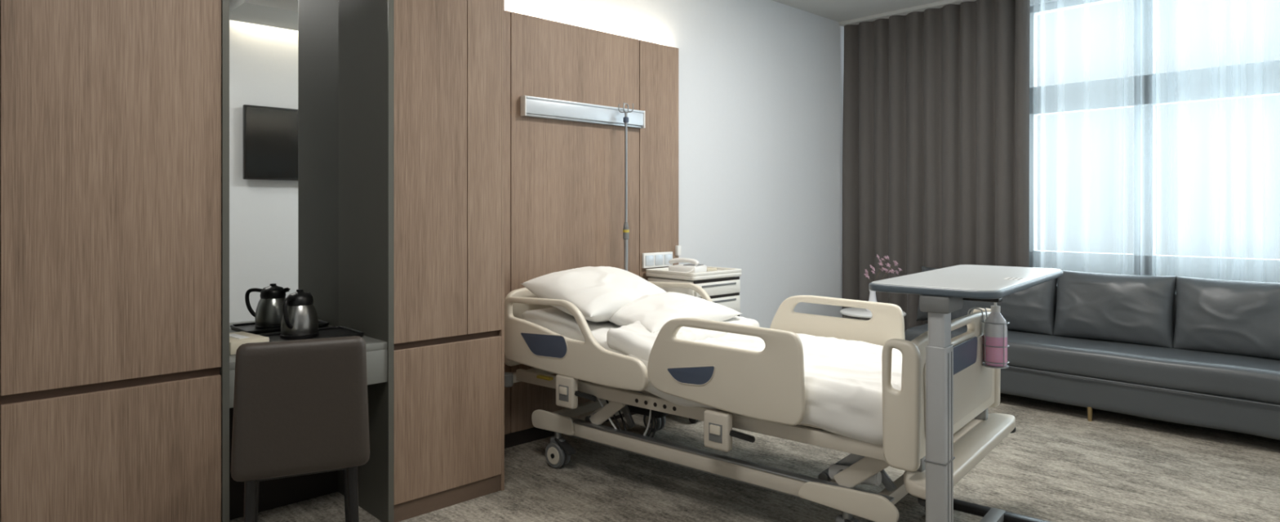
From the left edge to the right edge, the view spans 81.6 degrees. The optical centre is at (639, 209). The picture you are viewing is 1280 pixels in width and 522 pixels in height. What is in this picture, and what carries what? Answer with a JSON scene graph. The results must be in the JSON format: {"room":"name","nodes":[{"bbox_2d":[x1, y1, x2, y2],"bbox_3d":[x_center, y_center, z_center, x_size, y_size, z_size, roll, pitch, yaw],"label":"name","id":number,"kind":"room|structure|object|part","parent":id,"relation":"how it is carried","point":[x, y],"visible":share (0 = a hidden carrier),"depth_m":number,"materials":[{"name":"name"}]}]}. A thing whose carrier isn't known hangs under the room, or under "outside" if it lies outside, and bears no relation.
{"room":"hospital room","nodes":[
{"label":"hospital room","id":0,"kind":"room"},
{"bbox_2d":[504,0,844,328],"bbox_3d":[-0.651,-0.180,4.544,7.750,3.060,0.200,0,0,-44],"label":"wall","id":1,"kind":"structure","parent":0,"point":[761,82],"depth_m":5.91,"materials":[{"name":"white paint"}]},
{"bbox_2d":[229,392,1279,521],"bbox_3d":[1.367,1.400,2.440,7.750,0.100,6.030,0,0,-44],"label":"floor","id":2,"kind":"structure","parent":0,"point":[1058,464],"depth_m":3.66,"materials":[{"name":"carpet"}]},
{"bbox_2d":[0,0,221,521],"bbox_3d":[-2.386,-0.180,2.326,1.775,3.060,0.600,0,0,-44],"label":"wardrobe","id":3,"kind":"object","parent":2,"relation":"on","point":[110,110],"visible":1,"depth_m":2.49,"materials":[{"name":"brown wood"}]},
{"bbox_3d":[-1.767,0.939,2.518,0.615,0.662,0.020,0,0,-44],"label":"door","id":4,"kind":"part","parent":3,"relation":"part of","materials":[{"name":"brown wood"}]},
{"bbox_2d":[231,335,369,521],"bbox_3d":[-1.195,0.888,2.625,0.421,0.926,0.497,0,0,-25],"label":"desk chair","id":5,"kind":"object","parent":2,"relation":"on","point":[300,406],"visible":1,"depth_m":2.41,"materials":[{"name":"brown leather"}]},
{"bbox_3d":[-1.275,1.117,2.418,0.036,0.467,0.062,0,0,-5],"label":"leg","id":6,"kind":"part","parent":5,"relation":"part of","materials":[{"name":"black plastic"}]},
{"bbox_3d":[-1.425,1.117,2.746,0.053,0.467,0.036,0,0,43],"label":"leg","id":7,"kind":"part","parent":5,"relation":"part of","materials":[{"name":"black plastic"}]},
{"bbox_3d":[-1.209,0.881,2.655,0.340,0.022,0.370,0,0,-25],"label":"seat frame","id":8,"kind":"part","parent":5,"relation":"part of","materials":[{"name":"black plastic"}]},
{"bbox_3d":[-1.133,1.117,2.877,0.036,0.467,0.053,0,0,29],"label":"leg","id":9,"kind":"part","parent":5,"relation":"part of","materials":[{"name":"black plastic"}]},
{"bbox_3d":[-0.986,1.117,2.552,0.036,0.467,0.062,0,0,-45],"label":"leg","id":10,"kind":"part","parent":5,"relation":"part of","materials":[{"name":"black plastic"}]},
{"bbox_2d":[219,0,394,521],"bbox_3d":[-1.493,-0.180,3.157,0.661,3.060,0.576,0,0,-44],"label":"niche","id":11,"kind":"object","parent":2,"relation":"on","point":[308,86],"visible":0.59,"depth_m":3.33,"materials":[{"name":"wood"}]},
{"bbox_2d":[229,331,269,354],"bbox_3d":[-1.635,0.538,3.005,0.240,0.052,0.150,0,0,38],"label":"tissue box","id":12,"kind":"object","parent":11,"relation":"on","point":[237,339],"visible":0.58,"depth_m":2.95,"materials":[{"name":"white plastic"}]},
{"bbox_2d":[229,0,338,334],"bbox_3d":[-1.667,-0.570,3.338,0.614,2.260,0.006,0,0,-44],"label":"mirror glass","id":13,"kind":"object","parent":11,"relation":"on","point":[284,54],"depth_m":3.37,"materials":[{"name":"silver mirror"}]},
{"bbox_2d":[259,325,364,341],"bbox_3d":[-1.449,0.555,3.266,0.378,0.018,0.278,0,0,-44],"label":"serving tray","id":14,"kind":"object","parent":11,"relation":"on","point":[335,331],"visible":0.52,"depth_m":3.30,"materials":[{"name":"black plastic"}]},
{"bbox_2d":[280,288,319,338],"bbox_3d":[-1.486,0.452,3.242,0.156,0.206,0.189,0,0,-32],"label":"thermal carafe","id":15,"kind":"object","parent":14,"relation":"on","point":[300,319],"visible":1,"depth_m":3.20,"materials":[{"name":"metal"}]},
{"bbox_3d":[-1.498,0.442,3.169,0.018,0.143,0.088,0,0,2],"label":"handle","id":16,"kind":"part","parent":15,"relation":"part of","materials":[{"name":"black plastic"}]},
{"bbox_3d":[-1.495,0.383,3.256,0.110,0.068,0.110,0,0,2],"label":"lid","id":17,"kind":"part","parent":15,"relation":"part of","materials":[{"name":"black plastic"}]},
{"bbox_2d":[394,0,504,521],"bbox_3d":[-1.063,-0.180,3.594,0.560,3.060,0.600,0,0,-44],"label":"wardrobe","id":18,"kind":"object","parent":2,"relation":"on","point":[449,55],"visible":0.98,"depth_m":3.36,"materials":[{"name":"brown wood"}]},
{"bbox_3d":[-0.936,-0.564,3.314,0.357,2.283,0.020,0,0,-44],"label":"door","id":19,"kind":"part","parent":18,"relation":"part of","materials":[{"name":"brown wood"}]},
{"bbox_3d":[-0.868,0.939,3.379,0.545,0.662,0.020,0,0,-44],"label":"door","id":20,"kind":"part","parent":18,"relation":"part of","materials":[{"name":"brown wood"}]},
{"bbox_3d":[-0.738,-0.564,3.504,0.185,2.283,0.020,0,0,-44],"label":"door","id":21,"kind":"part","parent":18,"relation":"part of","materials":[{"name":"brown wood"}]},
{"bbox_3d":[-0.839,-0.180,3.754,0.015,3.060,0.520,0,0,-44],"label":"panel","id":22,"kind":"part","parent":18,"relation":"part of","materials":[{"name":"brown wood"}]},
{"bbox_2d":[645,266,741,422],"bbox_3d":[0.359,0.873,4.928,0.490,0.955,0.444,0,0,-44],"label":"base cabinet","id":23,"kind":"object","parent":2,"relation":"on","point":[722,286],"visible":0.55,"depth_m":4.79,"materials":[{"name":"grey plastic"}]},
{"bbox_2d":[668,257,706,272],"bbox_3d":[0.306,0.363,4.861,0.223,0.098,0.210,0,0,31],"label":"telephone","id":24,"kind":"object","parent":23,"relation":"on","point":[695,266],"visible":0.83,"depth_m":4.81,"materials":[{"name":"white plastic"}]},
{"bbox_2d":[706,266,716,271],"bbox_3d":[0.438,0.404,5.034,0.100,0.016,0.140,0,0,-44],"label":"notepad","id":25,"kind":"object","parent":23,"relation":"on","point":[708,268],"visible":0.49,"depth_m":4.99,"materials":[{"name":"beige paper"}]},
{"bbox_3d":[0.502,0.507,4.778,0.436,0.085,0.022,0,0,-44],"label":"drawer","id":26,"kind":"part","parent":23,"relation":"part of","materials":[{"name":"white plastic"}]},
{"bbox_3d":[0.502,0.632,4.778,0.436,0.125,0.022,0,0,-44],"label":"drawer","id":27,"kind":"part","parent":23,"relation":"part of","materials":[{"name":"white plastic"}]},
{"bbox_2d":[504,266,1015,521],"bbox_3d":[0.483,0.837,3.692,2.332,1.027,1.212,0,0,39],"label":"hospital bed","id":28,"kind":"object","parent":2,"relation":"on","point":[857,387],"visible":0.94,"depth_m":3.24,"materials":[{"name":"plastic"}]},
{"bbox_3d":[-0.400,0.633,4.401,0.040,0.434,1.057,0,0,39],"label":"headboard","id":29,"kind":"part","parent":28,"relation":"part of","materials":[{"name":"beige plastic"}]},
{"bbox_3d":[-0.431,1.200,3.897,0.038,0.100,0.038,0,0,39],"label":"caster stem","id":30,"kind":"part","parent":28,"relation":"part of","materials":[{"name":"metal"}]},
{"bbox_2d":[550,435,565,443],"bbox_3d":[-0.431,1.220,3.897,0.090,0.050,0.040,0,0,39],"label":"hood","id":31,"kind":"object","parent":28,"relation":"attached to","point":[555,438],"depth_m":3.88,"materials":[{"name":"grey metal"}]},
{"bbox_3d":[-0.345,0.640,3.651,0.974,0.382,0.036,0,0,39],"label":"head rail","id":32,"kind":"part","parent":28,"relation":"part of","materials":[{"name":"beige plastic"}]},
{"bbox_3d":[-0.269,0.912,3.638,0.114,0.053,0.030,0,0,-4],"label":"latch arm","id":33,"kind":"part","parent":28,"relation":"part of","materials":[{"name":"black plastic"}]},
{"bbox_2d":[520,266,666,322],"bbox_3d":[-0.207,0.467,4.140,0.520,0.246,0.780,19,11,36],"label":"pillow","id":34,"kind":"object","parent":28,"relation":"on","point":[601,293],"depth_m":3.93,"materials":[{"name":"white fabric"}]},
{"bbox_3d":[-0.162,1.005,3.689,0.231,0.193,0.020,0,0,39],"label":"head lift plate","id":35,"kind":"part","parent":28,"relation":"part of","materials":[{"name":"beige paint"}]},
{"bbox_3d":[-0.149,1.008,3.808,0.298,0.235,0.030,0,0,39],"label":"lift arm","id":36,"kind":"part","parent":28,"relation":"part of","materials":[{"name":"beige paint"}]},
{"bbox_2d":[617,102,633,271],"bbox_3d":[-0.089,0.133,4.702,0.075,1.613,0.075,0,0,-28],"label":"pole","id":37,"kind":"object","parent":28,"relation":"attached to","point":[625,119],"visible":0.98,"depth_m":4.69,"materials":[{"name":"metal"}]},
{"bbox_2d":[608,291,741,333],"bbox_3d":[0.168,0.567,4.014,0.720,0.185,0.420,-3,9,-45],"label":"pillow","id":38,"kind":"object","parent":28,"relation":"on","point":[648,312],"depth_m":3.90,"materials":[{"name":"white fabric"}]},
{"bbox_3d":[0.346,0.640,4.495,0.974,0.382,0.036,0,0,39],"label":"head rail","id":39,"kind":"part","parent":28,"relation":"part of","materials":[{"name":"beige plastic"}]},
{"bbox_3d":[0.201,1.121,3.367,1.870,0.067,0.040,0,0,39],"label":"rail","id":40,"kind":"part","parent":28,"relation":"part of","materials":[{"name":"beige paint"}]},
{"bbox_3d":[0.201,1.180,3.431,1.550,0.018,0.018,0,0,39],"label":"brake rod","id":41,"kind":"part","parent":28,"relation":"part of","materials":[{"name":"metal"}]},
{"bbox_3d":[0.151,0.895,3.362,2.100,0.060,0.036,0,0,39],"label":"frame","id":42,"kind":"part","parent":28,"relation":"part of","materials":[{"name":"beige paint"}]},
{"bbox_3d":[0.336,0.653,3.094,0.767,0.375,0.036,0,0,39],"label":"foot rail","id":43,"kind":"part","parent":28,"relation":"part of","materials":[{"name":"beige plastic"}]},
{"bbox_3d":[0.420,0.938,3.074,0.114,0.053,0.030,0,0,-4],"label":"latch arm","id":44,"kind":"part","parent":28,"relation":"part of","materials":[{"name":"black plastic"}]},
{"bbox_2d":[627,332,902,444],"bbox_3d":[0.732,0.757,3.475,1.295,0.247,1.022,0,0,39],"label":"duvet","id":45,"kind":"object","parent":28,"relation":"on","point":[842,371],"depth_m":3.08,"materials":[{"name":"white fabric"}]},
{"bbox_3d":[1.027,0.653,3.938,0.767,0.375,0.036,0,0,39],"label":"foot rail","id":46,"kind":"part","parent":28,"relation":"part of","materials":[{"name":"beige plastic"}]},
{"bbox_3d":[0.861,1.008,2.981,0.270,0.233,0.030,0,0,39],"label":"lift arm","id":47,"kind":"part","parent":28,"relation":"part of","materials":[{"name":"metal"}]},
{"bbox_3d":[0.807,1.200,2.884,0.038,0.100,0.038,0,0,39],"label":"caster stem","id":48,"kind":"part","parent":28,"relation":"part of","materials":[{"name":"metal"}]},
{"bbox_2d":[835,513,858,521],"bbox_3d":[0.807,1.220,2.884,0.090,0.050,0.040,0,0,39],"label":"caster wheel","id":49,"kind":"object","parent":28,"relation":"attached to","point":[844,517],"depth_m":2.87,"materials":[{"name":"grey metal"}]},
{"bbox_3d":[0.860,1.000,2.853,0.239,0.210,0.020,0,0,39],"label":"foot lift plate","id":50,"kind":"part","parent":28,"relation":"part of","materials":[{"name":"beige paint"}]},
{"bbox_3d":[1.018,0.905,2.724,0.050,0.110,0.040,0,0,39],"label":"foot post","id":51,"kind":"part","parent":28,"relation":"part of","materials":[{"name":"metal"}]},
{"bbox_3d":[1.299,0.675,3.043,0.040,0.449,1.127,0,0,39],"label":"footboard","id":52,"kind":"part","parent":28,"relation":"part of","materials":[{"name":"beige plastic"}]},
{"bbox_3d":[1.317,0.700,3.028,0.008,0.300,0.923,0,0,39],"label":"footboard panel","id":53,"kind":"part","parent":28,"relation":"part of","materials":[{"name":"beige paint"}]},
{"bbox_3d":[1.306,0.595,3.005,0.006,0.110,0.431,0,0,39],"label":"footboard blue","id":54,"kind":"part","parent":28,"relation":"part of","materials":[{"name":"plastic"}]},
{"bbox_3d":[1.556,0.905,3.381,0.050,0.110,0.040,0,0,39],"label":"foot post","id":55,"kind":"part","parent":28,"relation":"part of","materials":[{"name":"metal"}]},
{"bbox_2d":[967,302,1009,368],"bbox_3d":[1.527,0.526,3.246,0.162,0.313,0.116,0,0,39],"label":"dispenser","id":56,"kind":"object","parent":28,"relation":"attached to","point":[995,344],"visible":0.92,"depth_m":3.20,"materials":[{"name":"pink plastic"}]},
{"bbox_2d":[983,311,1007,337],"bbox_3d":[1.550,0.490,3.231,0.092,0.120,0.092,0,0,39],"label":"bottle","id":57,"kind":"object","parent":56,"relation":"on","point":[995,325],"depth_m":3.20,"materials":[{"name":"clear plastic"}]},
{"bbox_2d":[840,306,906,318],"bbox_3d":[1.879,1.085,5.987,0.510,0.530,0.510,0,0,-44],"label":"side table","id":58,"kind":"object","parent":2,"relation":"on","point":[853,311],"visible":0.29,"depth_m":5.91,"materials":[{"name":"white plastic"}]},
{"bbox_2d":[864,253,902,311],"bbox_3d":[1.937,0.591,5.978,0.264,0.456,0.270,0,0,-6],"label":"vase","id":59,"kind":"object","parent":58,"relation":"on","point":[872,293],"visible":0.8,"depth_m":5.97,"materials":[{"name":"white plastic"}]},
{"bbox_2d":[868,264,1062,521],"bbox_3d":[1.347,0.804,2.920,0.600,1.092,1.160,0,0,39],"label":"table","id":60,"kind":"object","parent":2,"relation":"on","point":[943,291],"visible":0.98,"depth_m":2.49,"materials":[{"name":"laminate"},{"name":"aluminium"},{"name":"grey plastic"}]},
{"bbox_3d":[1.173,0.307,2.565,0.140,0.015,0.050,0,0,39],"label":"release lever","id":61,"kind":"part","parent":60,"relation":"part of","materials":[{"name":"black plastic"}]},
{"bbox_3d":[1.499,1.278,3.106,0.600,0.035,0.060,0,0,39],"label":"leg","id":62,"kind":"part","parent":60,"relation":"part of","materials":[{"name":"black plastic"}]},
{"bbox_2d":[904,266,1279,439],"bbox_3d":[3.061,0.893,4.986,0.686,0.915,2.640,0,0,-44],"label":"sofa","id":63,"kind":"object","parent":2,"relation":"on","point":[1206,353],"visible":0.7,"depth_m":4.69,"materials":[{"name":"grey leather"}]},
{"bbox_2d":[958,277,1057,335],"bbox_3d":[2.746,0.669,5.584,0.224,0.480,0.720,16,-11,-43],"label":"cushion","id":64,"kind":"object","parent":63,"relation":"on","point":[1032,311],"depth_m":5.37,"materials":[{"name":"grey leather"}]},
{"bbox_3d":[2.879,1.305,4.742,0.032,0.090,0.032,0,0,-44],"label":"leg","id":65,"kind":"part","parent":63,"relation":"part of","materials":[{"name":"gold metal"}]},
{"bbox_2d":[904,323,1279,404],"bbox_3d":[3.103,0.987,4.943,0.685,0.196,2.520,0,0,-44],"label":"seat cushion","id":66,"kind":"object","parent":63,"relation":"on","point":[1205,374],"depth_m":4.57,"materials":[{"name":"grey leather"}]},
{"bbox_2d":[1053,270,1177,347],"bbox_3d":[3.235,0.670,5.077,0.210,0.480,0.720,16,-11,-43],"label":"cushion","id":67,"kind":"object","parent":63,"relation":"on","point":[1134,310],"depth_m":4.98,"materials":[{"name":"grey leather"}]},
{"bbox_3d":[3.304,0.750,5.136,0.120,0.400,2.500,0,0,-44],"label":"backrest","id":68,"kind":"part","parent":63,"relation":"part of","materials":[{"name":"grey leather"}]},
{"bbox_2d":[1173,275,1279,359],"bbox_3d":[3.726,0.670,4.570,0.226,0.480,0.720,16,-11,-43],"label":"cushion","id":69,"kind":"object","parent":63,"relation":"on","point":[1232,318],"depth_m":4.56,"materials":[{"name":"grey leather"}]},
{"bbox_2d":[772,0,945,22],"bbox_3d":[1.367,-1.760,2.440,7.750,0.100,6.030,0,0,-44],"label":"ceiling","id":70,"kind":"structure","parent":0,"point":[838,11],"depth_m":6.24,"materials":[{"name":"paint"}]},
{"bbox_2d":[839,0,976,26],"bbox_3d":[3.123,-1.695,5.593,0.250,0.030,3.510,0,0,-44],"label":"track","id":71,"kind":"object","parent":70,"relation":"attached to","point":[922,8],"visible":0.4,"depth_m":6.34,"materials":[{"name":"metal"}]},
{"bbox_2d":[842,0,1030,332],"bbox_3d":[2.430,-0.185,6.236,0.119,3.030,1.586,0,0,-44],"label":"curtain","id":72,"kind":"object","parent":71,"relation":"hanging from","point":[935,127],"visible":0.74,"depth_m":6.20,"materials":[{"name":"fabric"}]},
{"bbox_2d":[1040,0,1269,280],"bbox_3d":[3.675,-0.185,5.109,0.095,3.010,1.973,0,0,-44],"label":"sheer curtain","id":73,"kind":"object","parent":71,"relation":"hanging from","point":[1155,2],"visible":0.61,"depth_m":5.21,"materials":[{"name":"fabric"}]},
{"bbox_2d":[1030,0,1063,6],"bbox_3d":[3.365,-1.670,5.810,0.200,0.080,3.530,0,0,-44],"label":"wall window","id":74,"kind":"structure","parent":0,"point":[1033,2],"depth_m":5.88,"materials":[{"name":"white glass"}]},
{"bbox_3d":[3.581,-0.180,2.118,4.600,3.060,2.100,0,0,-44],"label":"wall","id":75,"kind":"structure","parent":0,"visible":0},
{"bbox_2d":[504,411,636,448],"bbox_3d":[-0.382,1.310,4.576,1.777,0.080,0.025,0,0,-44],"label":"baseboard","id":76,"kind":"structure","parent":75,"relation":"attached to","point":[526,435],"depth_m":4.30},
{"bbox_2d":[504,10,680,434],"bbox_3d":[-0.375,0.113,4.569,1.777,2.475,0.075,0,0,-44],"label":"headboard panel","id":77,"kind":"object","parent":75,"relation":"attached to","point":[564,180],"depth_m":4.56,"materials":[{"name":"brown wood"}]},
{"bbox_2d":[520,95,644,128],"bbox_3d":[-0.326,-0.593,4.570,0.955,0.115,0.052,0,0,-44],"label":"rail","id":78,"kind":"object","parent":77,"relation":"attached to","point":[530,106],"visible":1,"depth_m":4.50,"materials":[{"name":"metal"}]},
{"bbox_3d":[-0.332,-0.542,4.576,0.935,0.015,0.035,0,0,-44],"label":"rail","id":79,"kind":"part","parent":78,"relation":"part of","materials":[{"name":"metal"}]},
{"bbox_2d":[641,251,672,267],"bbox_3d":[0.119,0.340,5.019,0.280,0.100,0.020,0,0,-44],"label":"plate","id":80,"kind":"object","parent":77,"relation":"attached to","point":[643,255],"visible":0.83,"depth_m":4.98,"materials":[{"name":"white plastic"}]},
{"bbox_2d":[645,254,653,266],"bbox_3d":[0.064,0.340,4.950,0.075,0.070,0.008,0,0,-44],"label":"socket","id":81,"kind":"object","parent":80,"relation":"attached to","point":[649,259],"visible":1,"depth_m":4.95,"materials":[{"name":"plastic"}]},
{"bbox_2d":[654,254,662,265],"bbox_3d":[0.129,0.340,5.012,0.075,0.070,0.008,0,0,-44],"label":"socket","id":82,"kind":"object","parent":80,"relation":"attached to","point":[658,258],"visible":1,"depth_m":5.00,"materials":[{"name":"plastic"}]},
{"bbox_2d":[664,253,672,264],"bbox_3d":[0.194,0.340,5.074,0.075,0.070,0.008,0,0,-44],"label":"socket","id":83,"kind":"object","parent":80,"relation":"attached to","point":[668,257],"visible":0.76,"depth_m":5.06,"materials":[{"name":"plastic"}]},
{"bbox_3d":[0.265,0.285,5.152,0.035,0.070,0.030,0,0,-44],"label":"call button","id":84,"kind":"part","parent":77,"relation":"part of","materials":[{"name":"white plastic"}]},
{"bbox_2d":[1029,0,1153,275],"bbox_3d":[3.422,-0.570,5.707,0.080,2.120,2.900,0,0,-44],"label":"window","id":85,"kind":"structure","parent":75,"relation":"in","point":[1065,4],"depth_m":5.43,"materials":[{"name":"paint"}]},
{"bbox_3d":[3.139,-0.570,6.003,0.080,2.120,0.120,0,0,-44],"label":"mullion","id":86,"kind":"part","parent":85,"relation":"part of","materials":[{"name":"grey metal"}]},
{"bbox_3d":[3.692,-0.570,5.425,0.080,2.120,0.120,0,0,-44],"label":"mullion","id":87,"kind":"part","parent":85,"relation":"part of","materials":[{"name":"grey metal"}]},
{"bbox_3d":[3.365,0.920,5.810,0.200,0.860,3.530,0,0,-44],"label":"wall","id":88,"kind":"structure","parent":0,"visible":0},
{"bbox_2d":[1029,250,1279,282],"bbox_3d":[3.422,0.410,5.707,0.080,0.160,2.900,0,0,-44],"label":"window sill","id":89,"kind":"structure","parent":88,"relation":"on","point":[1255,269],"depth_m":5.28,"materials":[{"name":"paint"}]},
{"bbox_3d":[2.292,-0.570,6.929,0.200,2.120,0.430,0,0,-44],"label":"pier","id":90,"kind":"object","parent":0,"visible":0},
{"bbox_2d":[1029,59,1279,115],"bbox_3d":[3.422,-0.870,5.707,0.080,0.220,2.900,0,0,-44],"label":"transom","id":91,"kind":"object","parent":90,"relation":"attached to","point":[1260,78],"visible":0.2,"depth_m":5.29,"materials":[{"name":"paint"}]}
]}

